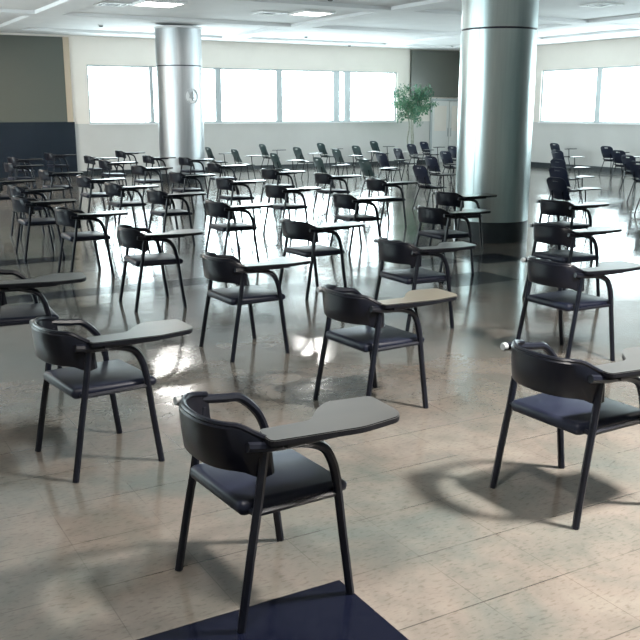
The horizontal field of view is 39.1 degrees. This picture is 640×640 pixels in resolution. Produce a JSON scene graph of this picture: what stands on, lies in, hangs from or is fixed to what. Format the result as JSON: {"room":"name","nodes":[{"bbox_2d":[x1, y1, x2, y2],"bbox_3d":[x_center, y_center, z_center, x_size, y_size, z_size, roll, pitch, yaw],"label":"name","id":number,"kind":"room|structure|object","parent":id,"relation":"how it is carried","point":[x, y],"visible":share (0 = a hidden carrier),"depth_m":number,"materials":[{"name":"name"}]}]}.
{"room":"examination hall","nodes":[
{"label":"examination hall","id":0,"kind":"room"},
{"bbox_2d":[0,32,459,174],"bbox_3d":[-5.295,-6.644,27.594,25.420,4.200,0.221,-7,15,-29],"label":"wall","id":1,"kind":"structure","parent":0,"point":[99,141],"depth_m":29.27,"materials":[{"name":"white paint"}]},
{"bbox_2d":[0,35,67,121],"bbox_3d":[-11.829,-6.390,23.645,10.200,2.380,0.061,-7,15,-29],"label":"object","id":2,"kind":"structure","parent":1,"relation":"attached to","point":[32,73],"depth_m":25.63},
{"bbox_2d":[0,122,77,177],"bbox_3d":[-11.735,-4.480,24.128,10.400,1.560,0.092,-7,15,-29],"label":"cladding","id":3,"kind":"object","parent":1,"relation":"attached to","point":[19,140],"visible":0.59,"depth_m":26.05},
{"bbox_2d":[62,37,73,121],"bbox_3d":[-7.327,-6.974,26.150,0.170,2.380,0.070,-7,15,-29],"label":"trim","id":4,"kind":"structure","parent":1,"relation":"attached to","point":[66,54],"depth_m":26.12,"materials":[{"name":"beige"}]},
{"bbox_2d":[87,65,396,124],"bbox_3d":[-2.083,-7.276,29.270,11.060,1.730,0.190,-7,15,-29],"label":"window","id":5,"kind":"structure","parent":1,"relation":"in","point":[217,71],"depth_m":29.64,"materials":[{"name":"grey"}]},
{"bbox_2d":[80,160,425,174],"bbox_3d":[-1.597,-5.106,29.979,12.800,0.120,0.030,-7,15,-29],"label":"baseboard","id":6,"kind":"structure","parent":1,"relation":"attached to","point":[423,161],"depth_m":29.91,"materials":[{"name":"grey"}]},
{"bbox_2d":[410,50,459,96],"bbox_3d":[4.421,-8.903,32.591,2.770,1.610,0.101,-7,15,-29],"label":"cladding","id":7,"kind":"object","parent":1,"relation":"attached to","point":[439,70],"visible":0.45,"depth_m":32.39,"materials":[{"name":"grey"}]},
{"bbox_2d":[429,99,458,161],"bbox_3d":[4.768,-6.987,33.243,1.730,2.300,0.099,-7,15,-29],"label":"door","id":8,"kind":"structure","parent":1,"relation":"in","point":[443,127],"depth_m":33.08,"materials":[{"name":"grey"}]},
{"bbox_2d":[0,162,639,639],"bbox_3d":[2.777,-1.346,14.129,25.200,0.001,32.650,-7,15,-29],"label":"floor","id":9,"kind":"structure","parent":0,"point":[437,552],"depth_m":5.04,"materials":[{"name":"tile"}]},
{"bbox_2d":[0,179,35,221],"bbox_3d":[-5.255,-2.032,15.325,0.786,0.799,0.674,-8,16,-32],"label":"armchair","id":10,"kind":"object","parent":9,"relation":"on","point":[2,182],"visible":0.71,"depth_m":15.05,"materials":[{"name":"black metal"}]},
{"bbox_2d":[4,162,43,197],"bbox_3d":[-6.402,-3.009,19.510,0.786,0.799,0.674,-8,15,-31],"label":"armchair","id":11,"kind":"object","parent":9,"relation":"on","point":[9,167],"visible":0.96,"depth_m":19.25,"materials":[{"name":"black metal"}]},
{"bbox_2d":[7,157,42,188],"bbox_3d":[-7.159,-3.565,21.895,0.786,0.799,0.674,-8,16,-32],"label":"armchair","id":12,"kind":"object","parent":9,"relation":"on","point":[12,160],"visible":0.78,"depth_m":21.62,"materials":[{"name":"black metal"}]},
{"bbox_2d":[7,185,64,240],"bbox_3d":[-4.310,-1.657,13.719,0.786,0.799,0.674,-8,15,-31],"label":"armchair","id":13,"kind":"object","parent":9,"relation":"on","point":[13,190],"visible":0.77,"depth_m":13.45,"materials":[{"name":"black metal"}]},
{"bbox_2d":[0,269,85,368],"bbox_3d":[-2.111,0.018,6.542,0.786,0.799,0.674,-6,15,-26],"label":"armchair","id":14,"kind":"object","parent":9,"relation":"on","point":[11,315],"visible":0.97,"depth_m":6.33,"materials":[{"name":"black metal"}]},
{"bbox_2d":[11,195,76,259],"bbox_3d":[-3.659,-1.252,11.980,0.786,0.799,0.674,-7,15,-29],"label":"armchair","id":15,"kind":"object","parent":9,"relation":"on","point":[20,204],"visible":0.92,"depth_m":11.73,"materials":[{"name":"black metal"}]},
{"bbox_2d":[44,153,76,182],"bbox_3d":[-6.926,-4.067,24.046,0.786,0.799,0.674,-9,16,-33],"label":"armchair","id":16,"kind":"object","parent":9,"relation":"on","point":[48,156],"visible":0.97,"depth_m":23.80,"materials":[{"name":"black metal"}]},
{"bbox_2d":[38,169,83,210],"bbox_3d":[-4.965,-2.488,17.281,0.786,0.799,0.674,-8,15,-31],"label":"armchair","id":17,"kind":"object","parent":9,"relation":"on","point":[44,175],"visible":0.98,"depth_m":17.04,"materials":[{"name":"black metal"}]},
{"bbox_2d":[54,206,127,275],"bbox_3d":[-2.687,-0.930,10.602,0.786,0.799,0.674,-7,15,-29],"label":"armchair","id":18,"kind":"object","parent":9,"relation":"on","point":[64,216],"visible":0.98,"depth_m":10.38,"materials":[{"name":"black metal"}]},
{"bbox_2d":[76,175,125,223],"bbox_3d":[-3.822,-2.126,15.726,0.786,0.799,0.674,-7,15,-29],"label":"armchair","id":19,"kind":"object","parent":9,"relation":"on","point":[82,181],"visible":0.88,"depth_m":15.45,"materials":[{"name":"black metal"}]},
{"bbox_2d":[84,155,117,178],"bbox_3d":[-5.497,-3.727,22.587,0.786,0.799,0.674,-6,15,-26],"label":"armchair","id":20,"kind":"object","parent":9,"relation":"on","point":[88,160],"visible":0.77,"depth_m":22.29,"materials":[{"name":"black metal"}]},
{"bbox_2d":[29,316,192,482],"bbox_3d":[-1.154,0.376,5.006,0.786,0.799,0.674,-10,16,-36],"label":"armchair","id":21,"kind":"object","parent":9,"relation":"on","point":[83,377],"visible":1,"depth_m":4.80,"materials":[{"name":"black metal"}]},
{"bbox_2d":[98,159,135,194],"bbox_3d":[-4.662,-3.286,20.701,0.786,0.799,0.674,-7,15,-29],"label":"armchair","id":22,"kind":"object","parent":9,"relation":"on","point":[104,164],"visible":0.95,"depth_m":20.44,"materials":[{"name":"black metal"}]},
{"bbox_2d":[115,150,144,178],"bbox_3d":[-5.369,-4.399,25.469,0.786,0.799,0.674,-7,15,-28],"label":"armchair","id":23,"kind":"object","parent":9,"relation":"on","point":[121,154],"visible":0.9,"depth_m":25.19,"materials":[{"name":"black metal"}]},
{"bbox_2d":[104,182,158,235],"bbox_3d":[-2.980,-1.783,14.256,0.786,0.799,0.674,-8,15,-30],"label":"armchair","id":24,"kind":"object","parent":9,"relation":"on","point":[112,189],"visible":0.97,"depth_m":14.01,"materials":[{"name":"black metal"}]},
{"bbox_2d":[131,165,172,199],"bbox_3d":[-3.502,-2.837,18.773,0.786,0.799,0.674,-8,16,-32],"label":"armchair","id":25,"kind":"object","parent":9,"relation":"on","point":[136,169],"visible":0.96,"depth_m":18.50,"materials":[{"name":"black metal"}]},
{"bbox_2d":[142,155,175,186],"bbox_3d":[-4.077,-3.780,22.818,0.786,0.799,0.674,-7,15,-26],"label":"armchair","id":26,"kind":"object","parent":9,"relation":"on","point":[146,158],"visible":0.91,"depth_m":22.53,"materials":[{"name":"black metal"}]},
{"bbox_2d":[117,224,203,312],"bbox_3d":[-1.588,-0.543,8.945,0.786,0.799,0.674,-7,15,-27],"label":"armchair","id":27,"kind":"object","parent":9,"relation":"on","point":[129,236],"visible":1,"depth_m":8.72,"materials":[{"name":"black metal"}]},
{"bbox_2d":[145,189,206,247],"bbox_3d":[-2.080,-1.494,13.021,0.786,0.799,0.674,-8,15,-31],"label":"armchair","id":28,"kind":"object","parent":9,"relation":"on","point":[154,197],"visible":0.98,"depth_m":12.77,"materials":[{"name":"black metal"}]},
{"bbox_2d":[154,25,204,183],"bbox_3d":[-3.711,-5.689,23.943,1.240,4.000,1.240,-7,15,-29],"label":"column","id":29,"kind":"structure","parent":9,"relation":"on","point":[178,48],"depth_m":23.43,"materials":[{"name":"metal"}]},
{"bbox_2d":[185,88,197,103],"bbox_3d":[-3.341,-5.827,23.435,0.398,0.400,0.053,-10,17,-37],"label":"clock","id":30,"kind":"object","parent":29,"relation":"attached to","point":[187,96],"visible":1,"depth_m":23.41,"materials":[{"name":"white plastic"}]},
{"bbox_2d":[168,171,215,216],"bbox_3d":[-2.378,-2.354,16.703,0.786,0.799,0.674,-8,15,-31],"label":"armchair","id":31,"kind":"object","parent":9,"relation":"on","point":[175,177],"visible":0.98,"depth_m":16.45,"materials":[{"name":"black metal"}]},
{"bbox_2d":[178,157,213,189],"bbox_3d":[-3.016,-3.567,21.905,0.786,0.799,0.674,-8,16,-32],"label":"armchair","id":32,"kind":"object","parent":9,"relation":"on","point":[182,160],"visible":0.98,"depth_m":21.64,"materials":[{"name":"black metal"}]},
{"bbox_2d":[205,147,231,176],"bbox_3d":[-2.880,-4.545,25.930,0.757,0.875,0.527,-7,15,-27],"label":"armchair","id":33,"kind":"object","parent":9,"relation":"on","point":[208,150],"visible":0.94,"depth_m":25.74,"materials":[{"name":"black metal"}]},
{"bbox_2d":[206,162,246,200],"bbox_3d":[-2.027,-3.014,19.532,0.786,0.799,0.674,-7,15,-28],"label":"armchair","id":34,"kind":"object","parent":9,"relation":"on","point":[212,167],"visible":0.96,"depth_m":19.25,"materials":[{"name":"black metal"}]},
{"bbox_2d":[203,199,273,261],"bbox_3d":[-1.038,-1.127,11.445,0.786,0.799,0.674,-8,15,-30],"label":"armchair","id":35,"kind":"object","parent":9,"relation":"on","point":[213,209],"visible":1,"depth_m":11.21,"materials":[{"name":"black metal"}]},
{"bbox_2d":[215,177,266,224],"bbox_3d":[-1.351,-2.023,15.284,0.786,0.799,0.674,-7,15,-27],"label":"armchair","id":36,"kind":"object","parent":9,"relation":"on","point":[221,183],"visible":0.98,"depth_m":15.03,"materials":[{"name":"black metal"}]},
{"bbox_2d":[231,149,261,180],"bbox_3d":[-2.002,-4.236,24.606,0.757,0.875,0.527,-7,15,-29],"label":"armchair","id":37,"kind":"object","parent":9,"relation":"on","point":[234,152],"visible":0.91,"depth_m":24.44,"materials":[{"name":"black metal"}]},
{"bbox_2d":[199,252,310,362],"bbox_3d":[-0.526,-0.147,7.245,0.786,0.799,0.674,-8,16,-32],"label":"armchair","id":38,"kind":"object","parent":9,"relation":"on","point":[218,268],"visible":1,"depth_m":7.02,"materials":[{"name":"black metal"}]},
{"bbox_2d":[259,144,284,168],"bbox_3d":[-1.483,-5.078,28.214,0.757,0.875,0.527,-8,15,-30],"label":"armchair","id":39,"kind":"object","parent":9,"relation":"on","point":[263,149],"visible":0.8,"depth_m":28.02,"materials":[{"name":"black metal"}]},
{"bbox_2d":[260,168,305,211],"bbox_3d":[-0.731,-2.555,17.568,0.786,0.799,0.674,-8,16,-32],"label":"armchair","id":40,"kind":"object","parent":9,"relation":"on","point":[266,173],"visible":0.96,"depth_m":17.30,"materials":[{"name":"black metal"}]},
{"bbox_2d":[173,391,399,633],"bbox_3d":[-0.145,0.692,3.649,0.786,0.799,0.674,-8,16,-32],"label":"armchair","id":41,"kind":"object","parent":9,"relation":"on","point":[255,473],"visible":1,"depth_m":3.44,"materials":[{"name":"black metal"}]},
{"bbox_2d":[270,153,303,186],"bbox_3d":[-0.812,-3.704,22.324,0.757,0.875,0.527,-7,15,-28],"label":"armchair","id":42,"kind":"object","parent":9,"relation":"on","point":[275,159],"visible":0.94,"depth_m":22.13,"materials":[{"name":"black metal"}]},
{"bbox_2d":[262,184,321,238],"bbox_3d":[-0.432,-1.696,13.883,0.786,0.799,0.674,-8,15,-30],"label":"armchair","id":43,"kind":"object","parent":9,"relation":"on","point":[272,191],"visible":0.98,"depth_m":13.62,"materials":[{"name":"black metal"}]},
{"bbox_2d":[293,147,322,177],"bbox_3d":[-0.352,-4.547,25.936,0.757,0.875,0.527,-8,16,-32],"label":"armchair","id":44,"kind":"object","parent":9,"relation":"on","point":[297,151],"visible":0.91,"depth_m":25.75,"materials":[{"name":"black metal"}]},
{"bbox_2d":[278,218,364,300],"bbox_3d":[0.010,-0.675,9.510,0.786,0.799,0.674,-9,16,-33],"label":"armchair","id":45,"kind":"object","parent":9,"relation":"on","point":[296,230],"visible":0.99,"depth_m":9.26,"materials":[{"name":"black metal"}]},
{"bbox_2d":[317,143,342,169],"bbox_3d":[0.327,-5.278,29.070,0.757,0.875,0.527,-9,16,-33],"label":"armchair","id":46,"kind":"object","parent":9,"relation":"on","point":[321,148],"visible":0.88,"depth_m":28.87,"materials":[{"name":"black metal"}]},
{"bbox_2d":[313,157,350,196],"bbox_3d":[0.266,-3.262,20.430,0.757,0.875,0.527,-7,15,-28],"label":"armchair","id":47,"kind":"object","parent":9,"relation":"on","point":[319,165],"visible":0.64,"depth_m":20.23,"materials":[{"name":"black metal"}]},
{"bbox_2d":[312,172,361,217],"bbox_3d":[0.309,-2.301,16.476,0.786,0.799,0.674,-6,15,-25],"label":"armchair","id":48,"kind":"object","parent":9,"relation":"on","point":[320,178],"visible":1,"depth_m":16.20,"materials":[{"name":"black metal"}]},
{"bbox_2d":[332,149,362,181],"bbox_3d":[0.751,-4.237,24.608,0.757,0.875,0.527,-8,15,-30],"label":"armchair","id":49,"kind":"object","parent":9,"relation":"on","point":[336,153],"visible":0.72,"depth_m":24.43,"materials":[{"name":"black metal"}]},
{"bbox_2d":[329,192,395,254],"bbox_3d":[0.586,-1.350,12.401,0.786,0.799,0.674,-7,15,-26],"label":"armchair","id":50,"kind":"object","parent":9,"relation":"on","point":[343,201],"visible":1,"depth_m":12.15,"materials":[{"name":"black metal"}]},
{"bbox_2d":[352,145,379,174],"bbox_3d":[1.382,-4.801,27.026,0.757,0.875,0.527,-8,15,-30],"label":"armchair","id":51,"kind":"object","parent":9,"relation":"on","point":[357,151],"visible":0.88,"depth_m":26.86,"materials":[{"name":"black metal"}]},
{"bbox_2d":[359,159,397,197],"bbox_3d":[1.261,-3.023,19.404,0.757,0.875,0.527,-8,15,-30],"label":"armchair","id":52,"kind":"object","parent":9,"relation":"on","point":[366,168],"visible":0.84,"depth_m":19.22,"materials":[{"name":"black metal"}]},
{"bbox_2d":[370,141,394,166],"bbox_3d":[2.138,-5.714,30.940,0.757,0.875,0.527,-9,16,-33],"label":"armchair","id":53,"kind":"object","parent":9,"relation":"on","point":[374,146],"visible":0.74,"depth_m":30.75,"materials":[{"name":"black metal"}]},
{"bbox_2d":[313,284,456,408],"bbox_3d":[0.425,0.166,5.904,0.786,0.799,0.674,-9,16,-33],"label":"armchair","id":54,"kind":"object","parent":9,"relation":"on","point":[373,336],"visible":0.99,"depth_m":5.68,"materials":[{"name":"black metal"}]},
{"bbox_2d":[363,178,417,228],"bbox_3d":[1.180,-1.969,15.054,0.786,0.799,0.674,-6,15,-26],"label":"armchair","id":55,"kind":"object","parent":9,"relation":"on","point":[372,184],"visible":0.93,"depth_m":14.78,"materials":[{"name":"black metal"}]},
{"bbox_2d":[376,152,409,187],"bbox_3d":[1.824,-3.766,22.590,0.757,0.875,0.527,-8,16,-32],"label":"armchair","id":56,"kind":"object","parent":9,"relation":"on","point":[382,159],"visible":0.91,"depth_m":22.41,"materials":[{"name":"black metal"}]},
{"bbox_2d":[393,148,423,178],"bbox_3d":[2.479,-4.386,25.248,0.757,0.875,0.527,-7,15,-26],"label":"armchair","id":57,"kind":"object","parent":9,"relation":"on","point":[398,152],"visible":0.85,"depth_m":25.07,"materials":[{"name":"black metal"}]},
{"bbox_2d":[386,83,438,165],"bbox_3d":[3.261,-6.793,31.307,1.809,2.804,1.901,11,17,39],"label":"potted ficus","id":58,"kind":"object","parent":9,"relation":"on","point":[412,106],"visible":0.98,"depth_m":31.00,"materials":[{"name":"plant"}]},
{"bbox_2d":[402,151,418,165],"bbox_3d":[3.162,-5.652,31.485,0.600,0.500,0.600,0,13,0],"label":"pot","id":59,"kind":"object","parent":58,"relation":"attached to","point":[406,154],"depth_m":31.29,"materials":[{"name":"ceramic"}]},
{"bbox_2d":[406,144,432,171],"bbox_3d":[3.143,-5.079,28.217,0.757,0.875,0.527,-8,16,-32],"label":"armchair","id":60,"kind":"object","parent":9,"relation":"on","point":[412,149],"visible":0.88,"depth_m":28.04,"materials":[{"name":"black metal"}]},
{"bbox_2d":[373,237,475,331],"bbox_3d":[0.922,-0.339,8.071,0.786,0.799,0.674,-7,15,-29],"label":"armchair","id":61,"kind":"object","parent":9,"relation":"on","point":[392,251],"visible":0.98,"depth_m":7.83,"materials":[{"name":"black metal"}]},
{"bbox_2d":[420,142,441,167],"bbox_3d":[3.787,-5.577,30.352,0.757,0.875,0.527,-8,15,-31],"label":"armchair","id":62,"kind":"object","parent":9,"relation":"on","point":[423,146],"visible":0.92,"depth_m":30.16,"materials":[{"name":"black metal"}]},
{"bbox_2d":[412,165,455,209],"bbox_3d":[2.221,-2.572,17.473,0.757,0.875,0.527,-8,15,-30],"label":"armchair","id":63,"kind":"object","parent":9,"relation":"on","point":[421,175],"visible":0.93,"depth_m":17.29,"materials":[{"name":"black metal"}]},
{"bbox_2d":[424,156,455,193],"bbox_3d":[2.850,-3.366,20.877,0.757,0.875,0.527,-8,15,-32],"label":"armchair","id":64,"kind":"object","parent":9,"relation":"on","point":[432,164],"visible":0.75,"depth_m":20.69,"materials":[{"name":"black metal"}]},
{"bbox_2d":[439,151,455,185],"bbox_3d":[3.534,-3.958,23.413,0.757,0.875,0.527,-8,15,-32],"label":"armchair","id":65,"kind":"object","parent":9,"relation":"on","point":[446,158],"visible":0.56,"depth_m":23.22,"materials":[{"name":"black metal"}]},
{"bbox_2d":[414,205,490,273],"bbox_3d":[1.567,-0.970,10.775,0.786,0.799,0.674,-7,15,-29],"label":"armchair","id":66,"kind":"object","parent":9,"relation":"on","point":[428,215],"visible":0.98,"depth_m":10.53,"materials":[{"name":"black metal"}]},
{"bbox_2d":[448,146,456,172],"bbox_3d":[4.203,-4.713,26.651,0.757,0.875,0.527,-8,15,-29],"label":"armchair","id":67,"kind":"object","parent":9,"relation":"on","point":[452,149],"visible":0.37,"depth_m":26.46,"materials":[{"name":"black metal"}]},
{"bbox_2d":[428,190,496,247],"bbox_3d":[2.026,-1.429,12.740,0.786,0.799,0.674,-8,15,-30],"label":"armchair","id":68,"kind":"object","parent":9,"relation":"on","point":[453,199],"visible":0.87,"depth_m":12.47,"materials":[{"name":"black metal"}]},
{"bbox_2d":[454,0,538,242],"bbox_3d":[2.589,-3.194,13.250,1.130,4.000,1.130,-7,15,-29],"label":"column","id":69,"kind":"structure","parent":9,"relation":"on","point":[498,45],"depth_m":12.86,"materials":[{"name":"metal"}]},
{"bbox_2d":[549,143,575,168],"bbox_3d":[7.839,-5.273,29.048,0.757,0.875,0.527,-6,15,-26],"label":"armchair","id":70,"kind":"object","parent":9,"relation":"on","point":[556,146],"visible":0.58,"depth_m":28.89,"materials":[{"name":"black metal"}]},
{"bbox_2d":[489,340,639,529],"bbox_3d":[1.346,0.500,4.473,0.786,0.799,0.674,-8,15,-31],"label":"armchair","id":71,"kind":"object","parent":9,"relation":"on","point":[572,399],"visible":1,"depth_m":4.24,"materials":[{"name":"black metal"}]},
{"bbox_2d":[551,150,581,182],"bbox_3d":[6.588,-4.093,23.991,0.757,0.875,0.527,-7,15,-27],"label":"armchair","id":72,"kind":"object","parent":9,"relation":"on","point":[560,155],"visible":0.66,"depth_m":23.80,"materials":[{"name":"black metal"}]},
{"bbox_2d":[548,159,589,198],"bbox_3d":[5.434,-3.069,19.602,0.757,0.875,0.527,-8,15,-30],"label":"armchair","id":73,"kind":"object","parent":9,"relation":"on","point":[561,163],"visible":0.44,"depth_m":19.41,"materials":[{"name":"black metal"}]},
{"bbox_2d":[522,222,621,297],"bbox_3d":[2.566,-0.592,9.153,0.786,0.799,0.674,-7,15,-27],"label":"armchair","id":74,"kind":"object","parent":9,"relation":"on","point":[542,233],"visible":0.96,"depth_m":8.92,"materials":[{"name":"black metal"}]},
{"bbox_2d":[549,167,594,213],"bbox_3d":[4.703,-2.430,16.864,0.757,0.875,0.527,-8,15,-32],"label":"armchair","id":75,"kind":"object","parent":9,"relation":"on","point":[562,173],"visible":0.59,"depth_m":16.64,"materials":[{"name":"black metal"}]},
{"bbox_2d":[536,198,609,261],"bbox_3d":[3.227,-1.159,11.582,0.786,0.799,0.674,-8,15,-32],"label":"armchair","id":76,"kind":"object","parent":9,"relation":"on","point":[547,207],"visible":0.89,"depth_m":11.32,"materials":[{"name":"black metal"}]},
{"bbox_2d":[546,177,600,223],"bbox_3d":[4.032,-1.844,14.354,0.757,0.875,0.527,-7,15,-27],"label":"armchair","id":77,"kind":"object","parent":9,"relation":"on","point":[558,190],"visible":0.66,"depth_m":14.17,"materials":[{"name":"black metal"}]},
{"bbox_2d":[516,256,639,360],"bbox_3d":[2.017,-0.097,7.032,0.786,0.799,0.674,-7,15,-29],"label":"armchair","id":78,"kind":"object","parent":9,"relation":"on","point":[545,272],"visible":1,"depth_m":6.82,"materials":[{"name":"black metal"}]},
{"bbox_2d":[599,146,629,175],"bbox_3d":[8.720,-4.714,26.653,0.757,0.875,0.527,-8,15,-32],"label":"armchair","id":79,"kind":"object","parent":9,"relation":"on","point":[606,151],"visible":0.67,"depth_m":26.48,"materials":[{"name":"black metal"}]},
{"bbox_2d":[609,150,639,183],"bbox_3d":[8.182,-4.094,23.998,0.757,0.875,0.527,-9,16,-33],"label":"armchair","id":80,"kind":"object","parent":9,"relation":"on","point":[616,156],"visible":0.56,"depth_m":23.86,"materials":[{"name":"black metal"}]},
{"bbox_2d":[619,155,636,192],"bbox_3d":[7.556,-3.473,21.332,0.757,0.875,0.527,-6,15,-26],"label":"armchair","id":81,"kind":"object","parent":9,"relation":"on","point":[625,161],"visible":0.59,"depth_m":21.23,"materials":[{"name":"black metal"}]},
{"bbox_2d":[627,161,639,202],"bbox_3d":[6.884,-2.890,18.838,0.757,0.875,0.527,-8,15,-31],"label":"armchair","id":82,"kind":"object","parent":9,"relation":"on","point":[634,167],"visible":0.87,"depth_m":18.76,"materials":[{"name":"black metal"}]},
{"bbox_2d":[634,168,639,214],"bbox_3d":[6.251,-2.361,16.571,0.757,0.875,0.527,-7,15,-28],"label":"armchair","id":83,"kind":"object","parent":9,"relation":"on","point":[638,170],"visible":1,"depth_m":16.58,"materials":[{"name":"black metal"}]},
{"bbox_2d":[0,0,639,50],"bbox_3d":[2.777,-5.278,13.211,25.201,0.075,32.650,-7,15,-29],"label":"ceiling","id":84,"kind":"structure","parent":0,"point":[402,24],"depth_m":21.97,"materials":[{"name":"white paint"}]},
{"bbox_2d":[93,1,131,6],"bbox_3d":[-4.348,-6.618,18.856,0.640,0.030,0.640,-7,15,-29],"label":"ceiling vent","id":85,"kind":"object","parent":84,"relation":"in","point":[102,3],"visible":0.95,"depth_m":18.79,"materials":[{"name":"white metal"}]},
{"bbox_2d":[131,0,186,7],"bbox_3d":[-3.348,-6.568,18.686,0.900,0.050,0.900,-7,15,-29],"label":"ceiling light","id":86,"kind":"object","parent":84,"relation":"attached to","point":[144,3],"visible":1,"depth_m":18.57,"materials":[{"name":"white plastic"}]},
{"bbox_2d":[138,2,179,6],"bbox_3d":[-3.348,-6.573,18.685,0.800,0.030,0.800,-7,15,-29],"label":"diffuser","id":87,"kind":"object","parent":86,"relation":"attached to","point":[144,4],"depth_m":18.75,"materials":[{"name":"white"}]},
{"bbox_2d":[251,10,287,15],"bbox_3d":[-1.156,-7.020,20.580,0.640,0.030,0.640,-7,15,-29],"label":"ceiling vent","id":88,"kind":"object","parent":84,"relation":"in","point":[263,12],"visible":1,"depth_m":20.53,"materials":[{"name":"white metal"}]},
{"bbox_2d":[288,9,335,16],"bbox_3d":[-0.188,-6.992,20.505,0.800,0.050,0.800,-7,15,-29],"label":"ceiling light","id":89,"kind":"object","parent":84,"relation":"attached to","point":[305,12],"visible":1,"depth_m":20.37,"materials":[{"name":"white plastic"}]},
{"bbox_2d":[297,12,329,15],"bbox_3d":[-0.188,-6.997,20.503,0.700,0.030,0.700,-7,15,-29],"label":"diffuser","id":90,"kind":"object","parent":89,"relation":"attached to","point":[298,13],"depth_m":20.50,"materials":[{"name":"white"}]},
{"bbox_2d":[580,2,624,7],"bbox_3d":[5.947,-6.648,18.986,0.640,0.030,0.640,-7,15,-29],"label":"ceiling vent","id":91,"kind":"object","parent":84,"relation":"in","point":[598,4],"visible":1,"depth_m":18.87,"materials":[{"name":"white metal"}]},
{"bbox_2d":[531,37,639,167],"bbox_3d":[13.807,-4.826,19.803,0.224,4.200,32.650,-7,15,-29],"label":"wall","id":92,"kind":"structure","parent":0,"point":[588,139],"depth_m":28.78,"materials":[{"name":"white paint"}]},
{"bbox_2d":[531,162,629,173],"bbox_3d":[13.706,-2.842,20.189,0.034,0.160,32.620,-7,15,-29],"label":"baseboard","id":93,"kind":"structure","parent":92,"relation":"attached to","point":[533,164],"depth_m":28.85,"materials":[{"name":"grey"}]},
{"bbox_2d":[538,65,639,124],"bbox_3d":[11.324,-6.015,23.864,0.191,1.730,15.490,-7,15,-29],"label":"window","id":94,"kind":"structure","parent":92,"relation":"in","point":[600,81],"depth_m":28.29,"materials":[{"name":"grey"}]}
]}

